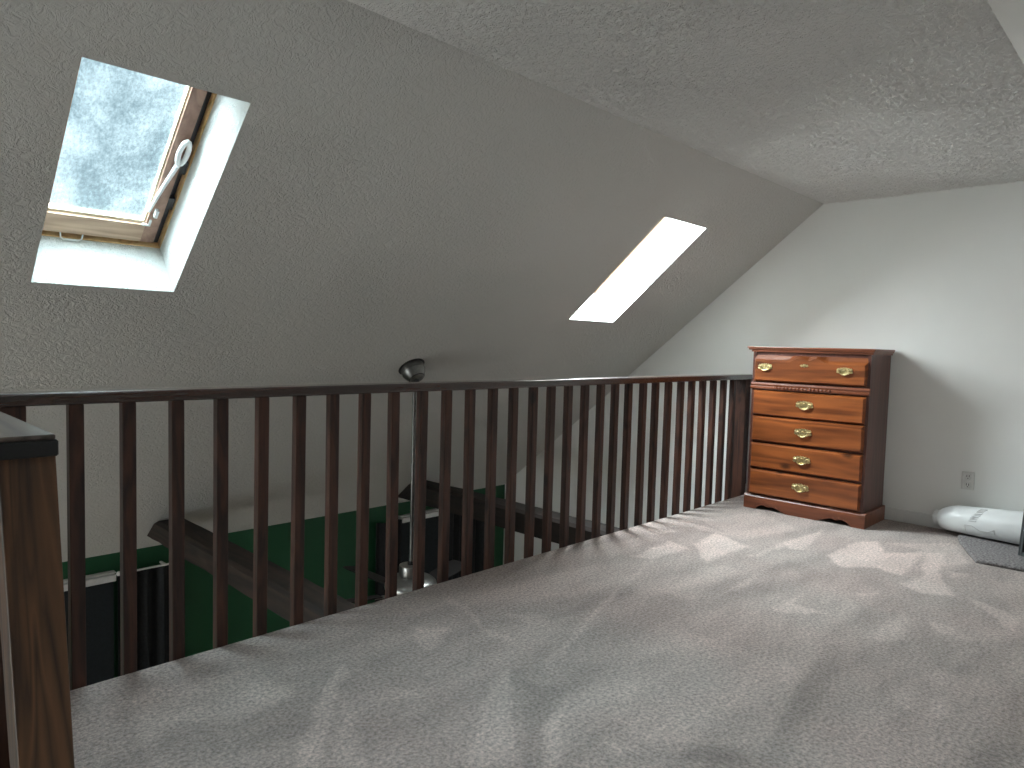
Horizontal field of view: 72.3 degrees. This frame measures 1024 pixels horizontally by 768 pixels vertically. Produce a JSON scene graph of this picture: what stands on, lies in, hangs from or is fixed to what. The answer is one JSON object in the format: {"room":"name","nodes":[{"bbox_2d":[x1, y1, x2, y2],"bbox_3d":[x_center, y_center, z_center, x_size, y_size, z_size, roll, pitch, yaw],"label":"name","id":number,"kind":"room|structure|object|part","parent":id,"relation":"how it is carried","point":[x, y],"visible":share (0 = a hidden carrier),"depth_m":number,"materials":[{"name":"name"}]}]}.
{"room":"loft","nodes":[
{"label":"loft","id":0,"kind":"room"},
{"bbox_2d":[62,484,504,677],"bbox_3d":[-2.942,2.255,4.602,0.150,2.250,7.970,5,5,44],"label":"wall","id":1,"kind":"structure","parent":0,"point":[198,582],"depth_m":5.41,"materials":[{"name":"green paint"}]},
{"bbox_2d":[63,570,115,685],"bbox_3d":[-2.958,2.030,4.408,0.069,1.553,0.848,5,5,44],"label":"roller blind","id":2,"kind":"object","parent":1,"relation":"attached to","point":[99,586],"visible":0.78,"depth_m":4.61,"materials":[{"name":"black fabric"}]},
{"bbox_2d":[116,561,168,575],"bbox_3d":[-2.510,1.250,4.778,0.100,0.032,0.362,5,5,44],"label":"curtain rod","id":3,"kind":"object","parent":1,"relation":"attached to","point":[162,563],"visible":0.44,"depth_m":4.78,"materials":[{"name":"white metal"}]},
{"bbox_2d":[118,565,168,676],"bbox_3d":[-2.511,2.170,4.853,0.065,1.814,0.385,5,5,44],"label":"curtain","id":4,"kind":"object","parent":3,"relation":"hanging from","point":[153,583],"visible":0.22,"depth_m":4.84,"materials":[{"name":"fabric"}]},
{"bbox_2d":[375,519,401,601],"bbox_3d":[-1.118,2.127,6.277,0.064,1.814,0.260,5,5,44],"label":"curtain","id":5,"kind":"object","parent":1,"relation":"hanging from","point":[380,527],"visible":0.16,"depth_m":6.18,"materials":[{"name":"fabric"}]},
{"bbox_2d":[398,508,438,572],"bbox_3d":[-0.855,1.965,6.560,0.069,1.553,0.508,5,5,44],"label":"roller blind","id":6,"kind":"object","parent":1,"relation":"attached to","point":[432,515],"visible":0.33,"depth_m":6.57,"materials":[{"name":"black fabric"}]},
{"bbox_2d":[448,513,484,580],"bbox_3d":[-0.445,2.106,6.968,0.065,1.814,0.630,5,5,44],"label":"curtain","id":7,"kind":"object","parent":1,"relation":"hanging from","point":[455,529],"visible":0.02,"depth_m":6.90,"materials":[{"name":"fabric"}]},
{"bbox_2d":[0,0,822,561],"bbox_3d":[-1.772,-0.159,3.385,3.320,2.772,7.970,5,5,44],"label":"wall","id":8,"kind":"structure","parent":0,"point":[365,194],"depth_m":3.20,"materials":[{"name":"paint"}]},
{"bbox_2d":[42,57,216,247],"bbox_3d":[-1.436,-0.876,2.566,0.782,0.658,0.523,5,5,44],"label":"window","id":9,"kind":"structure","parent":8,"relation":"in","point":[149,229],"depth_m":2.74,"materials":[{"name":"brown wood"}]},
{"bbox_3d":[-1.442,-0.876,2.559,0.731,0.605,0.368,5,5,44],"label":"sash rail","id":10,"kind":"part","parent":9,"relation":"part of","materials":[{"name":"brown wood"}]},
{"bbox_3d":[-1.376,-0.769,2.761,0.221,0.169,0.020,4,4,35],"label":"stay arm","id":11,"kind":"part","parent":9,"relation":"part of","materials":[{"name":"white metal"}]},
{"bbox_2d":[343,358,460,602],"bbox_3d":[-0.654,0.585,4.384,1.244,1.503,1.279,5,5,44],"label":"ceiling fan","id":12,"kind":"object","parent":8,"relation":"hanging from","point":[413,370],"visible":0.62,"depth_m":4.33,"materials":[{"name":"metal"}]},
{"bbox_3d":[-0.960,1.275,4.684,0.472,0.035,0.138,5,5,44],"label":"blade","id":13,"kind":"part","parent":12,"relation":"part of","materials":[{"name":"brown wood"}]},
{"bbox_3d":[-1.014,1.302,4.180,0.470,0.035,0.135,0,4,-30],"label":"blade","id":14,"kind":"part","parent":12,"relation":"part of","materials":[{"name":"brown wood"}]},
{"bbox_3d":[-0.624,-0.108,4.349,0.138,0.113,0.173,5,5,44],"label":"ceiling plate","id":15,"kind":"part","parent":12,"relation":"part of","materials":[{"name":"metal"}]},
{"bbox_3d":[-0.615,0.547,4.353,0.025,1.156,0.025,5,5,44],"label":"down rod","id":16,"kind":"part","parent":12,"relation":"part of","materials":[{"name":"grey metal"}]},
{"bbox_3d":[-0.457,1.282,4.792,0.135,0.035,0.470,3,4,24],"label":"blade","id":17,"kind":"part","parent":12,"relation":"part of","materials":[{"name":"brown wood"}]},
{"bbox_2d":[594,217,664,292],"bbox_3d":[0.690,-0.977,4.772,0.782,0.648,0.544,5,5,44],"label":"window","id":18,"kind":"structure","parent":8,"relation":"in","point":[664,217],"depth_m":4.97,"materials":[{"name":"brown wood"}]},
{"bbox_2d":[70,495,1023,767],"bbox_3d":[0.698,1.134,1.010,4.635,0.100,7.970,5,5,44],"label":"floor","id":19,"kind":"structure","parent":0,"point":[727,633],"depth_m":2.44,"materials":[{"name":"carpet"}]},
{"bbox_2d":[0,412,74,767],"bbox_3d":[-1.238,0.655,1.592,0.978,1.185,0.247,5,5,44],"label":"newel post","id":20,"kind":"object","parent":19,"relation":"on","point":[32,603],"visible":1,"depth_m":1.28,"materials":[{"name":"brown wood"}]},
{"bbox_2d":[147,519,354,622],"bbox_3d":[-1.376,1.032,3.768,2.795,0.135,0.185,5,5,44],"label":"tie beam","id":21,"kind":"structure","parent":19,"relation":"attached to","point":[198,540],"depth_m":3.70,"materials":[{"name":"brown wood"}]},
{"bbox_2d":[0,374,751,767],"bbox_3d":[0.070,0.563,3.703,0.103,1.175,4.968,5,5,44],"label":"railing","id":22,"kind":"object","parent":19,"relation":"on","point":[14,404],"visible":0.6,"depth_m":2.97,"materials":[{"name":"brown wood"}]},
{"bbox_3d":[-1.510,0.631,2.097,0.090,1.136,0.090,5,5,44],"label":"corner post","id":23,"kind":"part","parent":22,"relation":"part of","materials":[{"name":"brown wood"}]},
{"bbox_3d":[0.090,-0.004,3.666,0.090,0.038,4.968,5,5,44],"label":"handrail","id":24,"kind":"part","parent":22,"relation":"part of","materials":[{"name":"brown wood"}]},
{"bbox_3d":[1.773,0.529,5.457,0.090,1.136,0.078,5,5,44],"label":"post","id":25,"kind":"part","parent":22,"relation":"part of","materials":[{"name":"brown wood"}]},
{"bbox_2d":[398,480,618,545],"bbox_3d":[0.060,1.001,5.267,2.835,0.168,0.197,5,5,44],"label":"tie beam","id":26,"kind":"structure","parent":19,"relation":"attached to","point":[432,488],"depth_m":5.29,"materials":[{"name":"brown wood"}]},
{"bbox_2d":[743,346,894,529],"bbox_3d":[2.093,0.325,4.856,0.848,1.150,0.436,5,5,44],"label":"dresser","id":27,"kind":"object","parent":19,"relation":"on","point":[817,444],"visible":1,"depth_m":4.66,"materials":[{"name":"brown wood"}]},
{"bbox_3d":[1.759,-0.117,4.880,0.104,0.056,0.024,5,5,44],"label":"handle","id":28,"kind":"part","parent":27,"relation":"part of","materials":[{"name":"gold metal"}]},
{"bbox_3d":[1.940,0.704,4.729,0.120,0.065,0.024,5,5,44],"label":"handle","id":29,"kind":"part","parent":27,"relation":"part of","materials":[{"name":"gold metal"}]},
{"bbox_3d":[1.945,0.516,4.718,0.120,0.065,0.024,5,5,44],"label":"handle","id":30,"kind":"part","parent":27,"relation":"part of","materials":[{"name":"gold metal"}]},
{"bbox_3d":[1.950,0.331,4.707,0.120,0.065,0.024,5,5,44],"label":"handle","id":31,"kind":"part","parent":27,"relation":"part of","materials":[{"name":"gold metal"}]},
{"bbox_3d":[1.956,0.145,4.696,0.120,0.065,0.024,5,5,44],"label":"handle","id":32,"kind":"part","parent":27,"relation":"part of","materials":[{"name":"gold metal"}]},
{"bbox_3d":[1.962,0.708,4.743,0.748,0.176,0.034,5,5,44],"label":"drawer","id":33,"kind":"part","parent":27,"relation":"part of","materials":[{"name":"brown wood"}]},
{"bbox_3d":[1.968,0.519,4.732,0.748,0.174,0.034,5,5,44],"label":"drawer","id":34,"kind":"part","parent":27,"relation":"part of","materials":[{"name":"brown wood"}]},
{"bbox_3d":[1.973,0.332,4.721,0.748,0.174,0.034,5,5,44],"label":"drawer","id":35,"kind":"part","parent":27,"relation":"part of","materials":[{"name":"brown wood"}]},
{"bbox_3d":[1.978,0.149,4.711,0.748,0.172,0.034,5,5,44],"label":"drawer","id":36,"kind":"part","parent":27,"relation":"part of","materials":[{"name":"brown wood"}]},
{"bbox_3d":[1.982,0.030,4.705,0.788,0.046,0.030,5,5,44],"label":"waist moulding","id":37,"kind":"part","parent":27,"relation":"part of","materials":[{"name":"brown wood"}]},
{"bbox_3d":[1.984,-0.096,4.697,0.748,0.185,0.034,5,5,44],"label":"drawer","id":38,"kind":"part","parent":27,"relation":"part of","materials":[{"name":"brown wood"}]},
{"bbox_3d":[2.138,-0.080,4.511,0.104,0.056,0.024,5,5,44],"label":"handle","id":39,"kind":"part","parent":27,"relation":"part of","materials":[{"name":"gold metal"}]},
{"bbox_2d":[958,533,1023,571],"bbox_3d":[2.916,0.967,3.892,0.850,0.025,0.671,5,5,44],"label":"carpet remnant","id":40,"kind":"object","parent":19,"relation":"on","point":[986,551],"visible":0.87,"depth_m":3.96,"materials":[{"name":"grey carpet"}]},
{"bbox_2d":[933,505,1023,543],"bbox_3d":[2.947,0.826,4.172,0.203,0.204,0.784,-1,4,-37],"label":"roll","id":41,"kind":"object","parent":40,"relation":"on","point":[997,524],"visible":0.97,"depth_m":4.21,"materials":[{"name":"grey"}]},
{"bbox_2d":[1018,512,1023,555],"bbox_3d":[2.975,0.729,3.667,0.058,0.478,0.530,0,4,-31],"label":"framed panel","id":42,"kind":"object","parent":40,"relation":"on","point":[1021,543],"visible":1,"depth_m":3.88,"materials":[{"name":"black"}]},
{"bbox_2d":[347,0,1023,203],"bbox_3d":[-0.029,-1.262,1.647,1.462,0.234,7.970,5,5,44],"label":"ceiling","id":43,"kind":"structure","parent":0,"point":[823,101],"depth_m":2.68,"materials":[{"name":"white paint"}]},
{"bbox_2d":[503,181,1023,564],"bbox_3d":[2.595,1.012,4.830,8.000,5.211,0.150,5,5,44],"label":"wall","id":44,"kind":"structure","parent":0,"point":[935,279],"depth_m":4.67,"materials":[{"name":"paint"}]},
{"bbox_2d":[745,483,950,530],"bbox_3d":[3.436,0.951,3.893,4.700,0.085,0.012,5,5,44],"label":"baseboard","id":45,"kind":"structure","parent":44,"relation":"attached to","point":[906,516],"depth_m":4.66,"materials":[{"name":"wood"}]},
{"bbox_2d":[961,471,974,489],"bbox_3d":[2.880,0.611,4.427,0.070,0.114,0.010,5,5,44],"label":"wall outlet","id":46,"kind":"object","parent":44,"relation":"attached to","point":[968,478],"visible":1,"depth_m":4.42,"materials":[{"name":"white plastic"}]},
{"bbox_2d":[964,482,970,487],"bbox_3d":[2.878,0.638,4.428,0.032,0.034,0.005,5,5,44],"label":"socket","id":47,"kind":"object","parent":46,"relation":"attached to","point":[966,484],"depth_m":4.43,"materials":[{"name":"white plastic"}]},
{"bbox_2d":[965,474,970,478],"bbox_3d":[2.879,0.584,4.424,0.032,0.034,0.005,5,5,44],"label":"socket","id":48,"kind":"object","parent":46,"relation":"attached to","point":[967,476],"depth_m":4.42,"materials":[{"name":"white plastic"}]},
{"bbox_2d":[987,0,1023,63],"bbox_3d":[1.496,-0.061,0.193,2.888,2.422,7.970,5,5,44],"label":"wall","id":49,"kind":"structure","parent":0,"point":[1009,13],"depth_m":2.13,"materials":[{"name":"paint"}]}
]}

